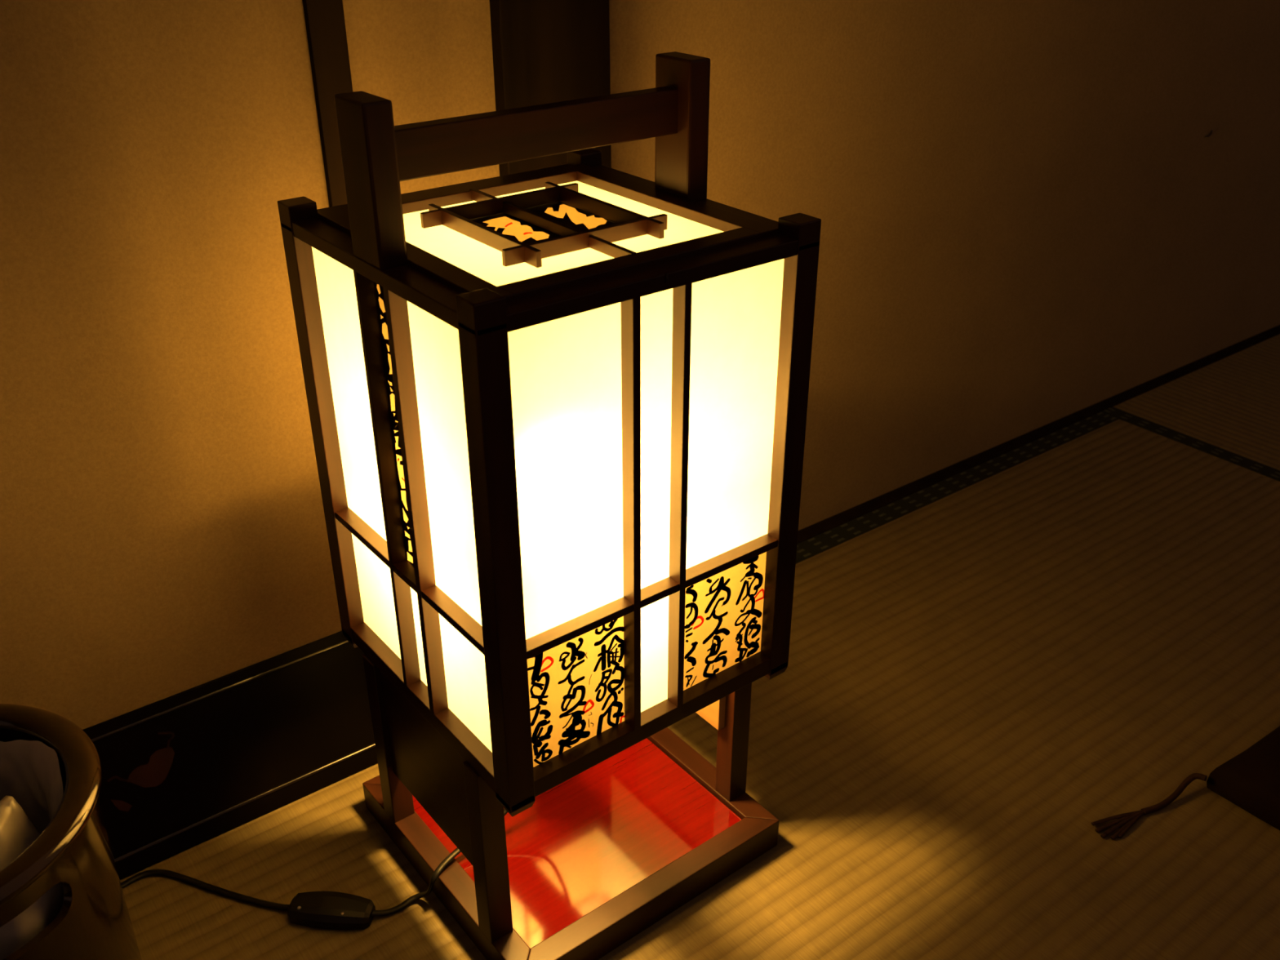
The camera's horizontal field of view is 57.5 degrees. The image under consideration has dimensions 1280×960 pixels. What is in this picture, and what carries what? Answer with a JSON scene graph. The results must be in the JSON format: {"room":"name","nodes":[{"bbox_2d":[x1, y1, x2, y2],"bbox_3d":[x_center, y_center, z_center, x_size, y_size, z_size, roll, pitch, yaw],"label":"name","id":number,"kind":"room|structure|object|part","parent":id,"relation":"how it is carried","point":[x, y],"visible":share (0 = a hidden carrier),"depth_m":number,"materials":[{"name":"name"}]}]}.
{"room":"traditional dwelling","nodes":[
{"label":"traditional dwelling","id":0,"kind":"room"},
{"bbox_2d":[0,0,1279,729],"bbox_3d":[0.079,-0.919,0.817,11.000,2.350,0.100,-20,34,-32],"label":"wall","id":1,"kind":"structure","parent":0,"point":[1031,220],"depth_m":0.97,"materials":[{"name":"beige paint"}]},
{"bbox_2d":[302,0,352,207],"bbox_3d":[-0.226,-0.783,0.569,0.027,2.350,0.026,-20,34,-32],"label":"wooden post","id":2,"kind":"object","parent":1,"relation":"attached to","point":[325,23],"depth_m":0.83,"materials":[{"name":"brown wood"}]},
{"bbox_2d":[489,0,611,176],"bbox_3d":[-0.075,-0.835,0.663,0.102,2.350,0.034,-20,34,-32],"label":"wooden post","id":3,"kind":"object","parent":1,"relation":"attached to","point":[544,51],"depth_m":0.92,"materials":[{"name":"brown wood"}]},
{"bbox_2d":[797,324,1279,543],"bbox_3d":[2.218,-0.645,2.712,5.740,0.051,0.025,-20,34,-32],"label":"baseboard","id":4,"kind":"structure","parent":1,"relation":"attached to","point":[814,530],"depth_m":1.57,"materials":[{"name":"brown wood"}]},
{"bbox_3d":[1.687,1.119,-0.507,11.000,0.058,5.449,-20,34,-32],"label":"floor","id":5,"kind":"structure","parent":0,"visible":0},
{"bbox_2d":[120,411,1279,959],"bbox_3d":[0.160,0.377,0.841,1.928,0.051,0.914,-20,34,-32],"label":"mat","id":6,"kind":"object","parent":5,"relation":"on","point":[1024,648],"visible":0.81,"depth_m":1.03,"materials":[{"name":"wicker"}]},
{"bbox_2d":[0,703,142,959],"bbox_3d":[-0.414,0.288,0.716,0.198,0.228,0.198,-21,35,-33],"label":"waste bin","id":7,"kind":"object","parent":6,"relation":"on","point":[93,922],"visible":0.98,"depth_m":0.68,"materials":[{"name":"brown wood"}]},
{"bbox_2d":[0,739,63,959],"bbox_3d":[-0.413,0.249,0.695,0.156,0.134,0.155,-21,35,-33],"label":"plastic bag","id":8,"kind":"object","parent":7,"relation":"in","point":[32,790],"visible":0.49,"depth_m":0.71,"materials":[{"name":"white plastic"}]},
{"bbox_2d":[83,631,377,879],"bbox_3d":[-0.377,0.237,0.940,0.665,0.102,0.067,-20,34,-32],"label":"board","id":9,"kind":"object","parent":6,"relation":"on","point":[182,771],"visible":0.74,"depth_m":0.96,"materials":[{"name":"black wood"}]},
{"bbox_2d":[106,731,174,811],"bbox_3d":[-0.395,0.232,0.930,0.059,0.050,0.001,-20,3,-32],"label":"painting","id":10,"kind":"object","parent":9,"relation":"attached to","point":[153,774],"depth_m":0.93},
{"bbox_2d":[120,51,821,959],"bbox_3d":[-0.159,0.050,0.773,0.462,0.592,0.284,-21,35,-33],"label":"paper lantern","id":11,"kind":"object","parent":6,"relation":"on","point":[557,414],"visible":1,"depth_m":0.73,"materials":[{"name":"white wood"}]},
{"bbox_3d":[-0.342,0.315,0.897,0.167,0.007,0.040,0,29,1],"label":"cord","id":12,"kind":"part","parent":11,"relation":"part of","materials":[{"name":"black plastic"}]},
{"bbox_3d":[-0.215,-0.026,0.812,0.018,0.339,0.018,-21,35,-33],"label":"corner post","id":13,"kind":"part","parent":11,"relation":"part of","materials":[{"name":"brown wood"}]},
{"bbox_2d":[287,891,375,929],"bbox_3d":[-0.232,0.322,0.876,0.063,0.015,0.028,3,29,6],"label":"switch","id":14,"kind":"object","parent":11,"relation":"attached to","point":[331,910],"depth_m":0.87,"materials":[{"name":"black plastic"}]},
{"bbox_3d":[-0.147,-0.163,0.638,0.017,0.090,0.035,-21,35,-33],"label":"handle post","id":15,"kind":"part","parent":11,"relation":"part of","materials":[{"name":"brown wood"}]},
{"bbox_3d":[-0.128,0.231,1.031,0.243,0.027,0.019,-21,35,-33],"label":"rail","id":16,"kind":"part","parent":11,"relation":"part of","materials":[{"name":"brown wood"}]},
{"bbox_3d":[-0.147,-0.120,0.661,0.018,0.009,0.205,-21,35,-33],"label":"rail","id":17,"kind":"part","parent":11,"relation":"part of","materials":[{"name":"brown wood"}]},
{"bbox_3d":[-0.193,0.199,0.899,0.018,0.156,0.018,-21,35,-33],"label":"leg","id":18,"kind":"part","parent":11,"relation":"part of","materials":[{"name":"brown wood"}]},
{"bbox_3d":[-0.144,-0.029,0.711,0.001,0.206,0.037,-21,35,-33],"label":"written panel","id":19,"kind":"part","parent":11,"relation":"part of","materials":[{"name":"yellow paper"}]},
{"bbox_3d":[-0.135,-0.129,0.668,0.016,0.008,0.206,-21,35,-33],"label":"lid rail","id":20,"kind":"part","parent":11,"relation":"part of","materials":[{"name":"brown wood"}]},
{"bbox_3d":[-0.147,0.152,0.810,0.017,0.013,0.205,-21,35,-33],"label":"rail","id":21,"kind":"part","parent":11,"relation":"part of","materials":[{"name":"brown wood"}]},
{"bbox_3d":[-0.129,0.229,0.877,0.185,0.175,0.026,-21,35,-33],"label":"power cord","id":22,"kind":"part","parent":11,"relation":"part of","materials":[{"name":"black plastic"}]},
{"bbox_3d":[-0.128,-0.195,0.797,0.205,0.009,0.018,-21,35,-33],"label":"rail","id":23,"kind":"part","parent":11,"relation":"part of","materials":[{"name":"brown wood"}]},
{"bbox_3d":[-0.148,0.306,0.893,0.019,0.027,0.243,-21,35,-33],"label":"rail","id":24,"kind":"part","parent":11,"relation":"part of","materials":[{"name":"brown wood"}]},
{"bbox_3d":[-0.118,-0.192,0.785,0.175,0.008,0.016,-21,35,-33],"label":"lid rail","id":25,"kind":"part","parent":11,"relation":"part of","materials":[{"name":"brown wood"}]},
{"bbox_3d":[-0.103,0.254,0.798,0.018,0.156,0.018,-21,35,-33],"label":"leg","id":26,"kind":"part","parent":11,"relation":"part of","materials":[{"name":"brown wood"}]},
{"bbox_3d":[-0.079,0.058,0.659,0.018,0.339,0.018,-21,35,-33],"label":"corner post","id":27,"kind":"part","parent":11,"relation":"part of","materials":[{"name":"brown wood"}]},
{"bbox_3d":[-0.059,-0.155,0.723,0.088,0.001,0.095,-21,35,-33],"label":"written panel","id":28,"kind":"part","parent":11,"relation":"part of","materials":[{"name":"paper"}]},
{"bbox_3d":[-0.044,0.133,0.735,0.088,0.101,0.001,-21,35,-33],"label":"written panel","id":29,"kind":"part","parent":11,"relation":"part of","materials":[{"name":"yellow paper"}]},
{"bbox_3d":[-0.059,0.269,0.951,0.203,0.012,0.202,-21,35,-33],"label":"board","id":30,"kind":"part","parent":11,"relation":"part of","materials":[{"name":"red paint"}]},
{"bbox_3d":[-0.041,-0.091,0.932,0.018,0.339,0.018,-21,35,-33],"label":"corner post","id":31,"kind":"part","parent":11,"relation":"part of","materials":[{"name":"brown wood"}]},
{"bbox_3d":[-0.002,-0.121,0.653,0.175,0.008,0.016,-21,35,-33],"label":"lid rail","id":32,"kind":"part","parent":11,"relation":"part of","materials":[{"name":"brown wood"}]},
{"bbox_3d":[0.009,0.161,0.793,0.205,0.013,0.017,-21,35,-33],"label":"rail","id":33,"kind":"part","parent":11,"relation":"part of","materials":[{"name":"brown wood"}]},
{"bbox_3d":[0.008,-0.112,0.644,0.205,0.009,0.018,-21,35,-33],"label":"rail","id":34,"kind":"part","parent":11,"relation":"part of","materials":[{"name":"brown wood"}]},
{"bbox_3d":[0.009,0.315,0.876,0.243,0.027,0.019,-21,35,-33],"label":"rail","id":35,"kind":"part","parent":11,"relation":"part of","materials":[{"name":"brown wood"}]},
{"bbox_3d":[0.015,-0.184,0.770,0.016,0.008,0.206,-21,35,-33],"label":"lid rail","id":36,"kind":"part","parent":11,"relation":"part of","materials":[{"name":"brown wood"}]},
{"bbox_3d":[0.027,-0.228,0.757,0.017,0.090,0.035,-21,35,-33],"label":"handle post","id":37,"kind":"part","parent":11,"relation":"part of","materials":[{"name":"brown wood"}]},
{"bbox_3d":[0.027,-0.186,0.780,0.018,0.009,0.205,-21,35,-33],"label":"rail","id":38,"kind":"part","parent":11,"relation":"part of","materials":[{"name":"brown wood"}]},
{"bbox_3d":[0.029,0.240,1.014,0.019,0.027,0.243,-21,35,-33],"label":"rail","id":39,"kind":"part","parent":11,"relation":"part of","materials":[{"name":"brown wood"}]},
{"bbox_3d":[0.057,0.095,0.803,0.090,0.101,0.001,-21,35,-33],"label":"written panel","id":40,"kind":"part","parent":11,"relation":"part of","materials":[{"name":"yellow paper"}]},
{"bbox_3d":[0.074,0.187,0.920,0.018,0.156,0.018,-21,35,-33],"label":"leg","id":41,"kind":"part","parent":11,"relation":"part of","materials":[{"name":"brown wood"}]},
{"bbox_3d":[0.096,-0.008,0.778,0.018,0.339,0.018,-21,35,-33],"label":"corner post","id":42,"kind":"part","parent":11,"relation":"part of","materials":[{"name":"brown wood"}]},
{"bbox_2d":[1091,725,1279,839],"bbox_3d":[0.801,0.277,0.918,0.653,0.052,0.576,-20,35,-32],"label":"floor cushion","id":43,"kind":"object","parent":6,"relation":"on","point":[1250,780],"visible":1,"depth_m":0.97,"materials":[{"name":"red fabric"}]},
{"bbox_2d":[1101,333,1279,481],"bbox_3d":[1.570,0.143,1.269,0.912,0.051,1.829,-20,34,-32],"label":"mat","id":44,"kind":"object","parent":5,"relation":"on","point":[1228,409],"visible":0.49,"depth_m":1.66,"materials":[{"name":"wicker"}]}
]}

